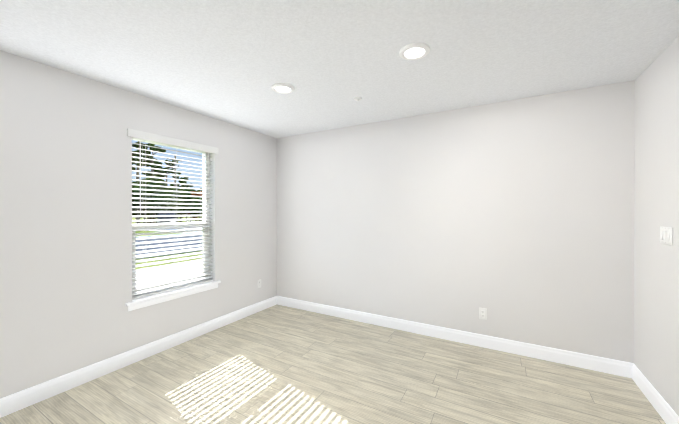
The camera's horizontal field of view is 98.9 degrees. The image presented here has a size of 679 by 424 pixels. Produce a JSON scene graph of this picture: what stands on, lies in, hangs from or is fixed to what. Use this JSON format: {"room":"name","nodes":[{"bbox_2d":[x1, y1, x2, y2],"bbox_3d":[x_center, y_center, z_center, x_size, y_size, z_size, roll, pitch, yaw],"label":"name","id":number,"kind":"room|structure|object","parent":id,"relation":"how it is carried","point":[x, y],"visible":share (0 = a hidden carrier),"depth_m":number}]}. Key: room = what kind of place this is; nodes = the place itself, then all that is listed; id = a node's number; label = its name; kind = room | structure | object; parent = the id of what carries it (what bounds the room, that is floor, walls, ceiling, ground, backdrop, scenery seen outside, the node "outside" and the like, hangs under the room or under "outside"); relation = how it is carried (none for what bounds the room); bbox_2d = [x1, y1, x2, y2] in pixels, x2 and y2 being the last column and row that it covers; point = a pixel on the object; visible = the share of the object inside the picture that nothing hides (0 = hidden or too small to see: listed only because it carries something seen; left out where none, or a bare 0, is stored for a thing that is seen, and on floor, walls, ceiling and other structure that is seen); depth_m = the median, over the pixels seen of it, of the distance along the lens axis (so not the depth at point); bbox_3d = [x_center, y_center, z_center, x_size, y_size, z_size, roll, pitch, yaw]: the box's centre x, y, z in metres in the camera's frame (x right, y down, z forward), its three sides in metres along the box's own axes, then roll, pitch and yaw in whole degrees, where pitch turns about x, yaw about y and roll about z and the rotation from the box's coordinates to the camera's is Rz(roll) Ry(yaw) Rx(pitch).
{"room":"empty room","nodes":[
{"label":"empty room","id":0,"kind":"room"},
{"bbox_2d":[0,50,276,398],"bbox_3d":[-2.041,0.142,2.493,0.180,2.440,4.560,0,0,30],"label":"wall","id":1,"kind":"structure","parent":0,"point":[65,218],"depth_m":2.35},
{"bbox_2d":[0,296,276,417],"bbox_3d":[-1.956,1.301,2.449,0.015,0.121,4.200,0,0,30],"label":"baseboard","id":2,"kind":"structure","parent":1,"relation":"attached to","point":[17,401],"depth_m":2.48},
{"bbox_2d":[132,138,208,296],"bbox_3d":[-1.769,0.049,3.051,0.070,1.560,0.860,0,0,30],"label":"window unit","id":3,"kind":"structure","parent":1,"relation":"in","point":[203,176],"depth_m":3.17},
{"bbox_2d":[127,128,217,299],"bbox_3d":[-1.683,0.029,3.003,0.101,1.547,0.936,0,0,30],"label":"window blinds","id":4,"kind":"object","parent":3,"relation":"attached to","point":[147,136],"visible":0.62,"depth_m":2.95},
{"bbox_2d":[126,280,220,310],"bbox_3d":[-1.682,0.843,3.005,0.128,0.078,0.970,0,0,30],"label":"window sill","id":5,"kind":"structure","parent":1,"relation":"attached to","point":[157,298],"depth_m":2.90},
{"bbox_2d":[257,279,260,287],"bbox_3d":[-1.094,0.981,3.971,0.009,0.114,0.070,0,0,30],"label":"outlet","id":6,"kind":"object","parent":1,"relation":"attached to","point":[259,283],"visible":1,"depth_m":3.96},
{"bbox_2d":[135,228,201,258],"bbox_3d":[-11.733,1.742,28.587,23.200,0.140,180.000,0,0,30],"label":"street","id":7,"kind":"structure","parent":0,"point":[168,242],"depth_m":18.08},
{"bbox_2d":[155,213,176,222],"bbox_3d":[-18.772,0.881,31.536,2.140,1.780,4.750,0,0,-31],"label":"vehicle","id":8,"kind":"object","parent":7,"relation":"on","point":[165,218],"depth_m":30.54},
{"bbox_2d":[0,304,665,423],"bbox_3d":[-0.293,1.425,1.505,4.340,0.120,4.700,0,0,30],"label":"floor","id":9,"kind":"structure","parent":0,"point":[277,364],"depth_m":2.28},
{"bbox_2d":[0,0,678,137],"bbox_3d":[-0.293,-1.135,1.496,4.340,0.120,4.700,0,0,30],"label":"ceiling","id":10,"kind":"structure","parent":0,"point":[231,61],"depth_m":1.92},
{"bbox_2d":[271,83,293,93],"bbox_3d":[-0.491,-1.070,2.523,0.199,0.018,0.199,0,0,30],"label":"recessed light","id":11,"kind":"object","parent":10,"relation":"in","point":[283,88],"visible":1,"depth_m":2.50},
{"bbox_2d":[399,43,429,59],"bbox_3d":[0.501,-1.067,1.942,0.199,0.018,0.199,0,0,30],"label":"recessed light","id":12,"kind":"object","parent":10,"relation":"in","point":[414,51],"visible":0.96,"depth_m":1.93},
{"bbox_2d":[277,80,634,362],"bbox_3d":[0.789,0.138,3.405,3.840,2.440,0.180,0,0,30],"label":"wall","id":13,"kind":"structure","parent":0,"point":[515,218],"depth_m":2.94},
{"bbox_2d":[277,296,632,377],"bbox_3d":[0.741,1.298,3.324,3.840,0.121,0.015,0,0,30],"label":"baseboard","id":14,"kind":"structure","parent":13,"relation":"attached to","point":[603,364],"depth_m":2.94},
{"bbox_2d":[479,307,486,319],"bbox_3d":[1.446,1.025,2.926,0.070,0.114,0.009,0,0,30],"label":"outlet","id":15,"kind":"object","parent":13,"relation":"attached to","point":[482,313],"visible":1,"depth_m":2.92},
{"bbox_2d":[634,36,678,415],"bbox_3d":[1.455,0.149,0.508,0.180,2.440,4.560,0,0,30],"label":"wall","id":16,"kind":"structure","parent":0,"point":[656,261],"depth_m":2.01},
{"bbox_2d":[632,363,678,423],"bbox_3d":[1.371,1.308,0.560,0.015,0.121,4.200,0,0,30],"label":"baseboard","id":17,"kind":"structure","parent":16,"relation":"attached to","point":[663,408],"depth_m":2.02},
{"bbox_2d":[660,226,672,244],"bbox_3d":[2.137,0.154,1.903,0.013,0.114,0.162,0,0,30],"label":"light switch","id":18,"kind":"object","parent":16,"relation":"attached to","point":[666,235],"visible":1,"depth_m":1.89},
{"label":"outside","id":19,"kind":"structure","parent":0,"visible":0},
{"bbox_2d":[132,216,201,268],"bbox_3d":[-54.191,1.871,52.695,139.550,0.300,180.000,0,0,30],"label":"lawn","id":20,"kind":"structure","parent":19,"point":[164,255],"depth_m":12.23},
{"bbox_2d":[132,142,200,223],"bbox_3d":[-29.402,-5.604,46.812,28.069,14.739,27.990,0,0,30],"label":"trunks","id":21,"kind":"object","parent":20,"relation":"on","point":[138,218],"depth_m":44.34},
{"bbox_2d":[132,142,201,217],"bbox_3d":[-29.110,-6.142,46.737,29.770,14.424,31.061,0,0,30],"label":"tree","id":22,"kind":"object","parent":21,"relation":"attached to","point":[156,179],"depth_m":37.34},
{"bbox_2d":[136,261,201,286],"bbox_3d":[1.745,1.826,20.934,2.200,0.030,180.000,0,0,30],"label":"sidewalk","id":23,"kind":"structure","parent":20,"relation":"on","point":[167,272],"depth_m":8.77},
{"bbox_2d":[167,156,180,218],"bbox_3d":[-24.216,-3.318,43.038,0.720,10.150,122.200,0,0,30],"label":"pole","id":24,"kind":"object","parent":20,"relation":"on","point":[175,165],"depth_m":43.04}
]}

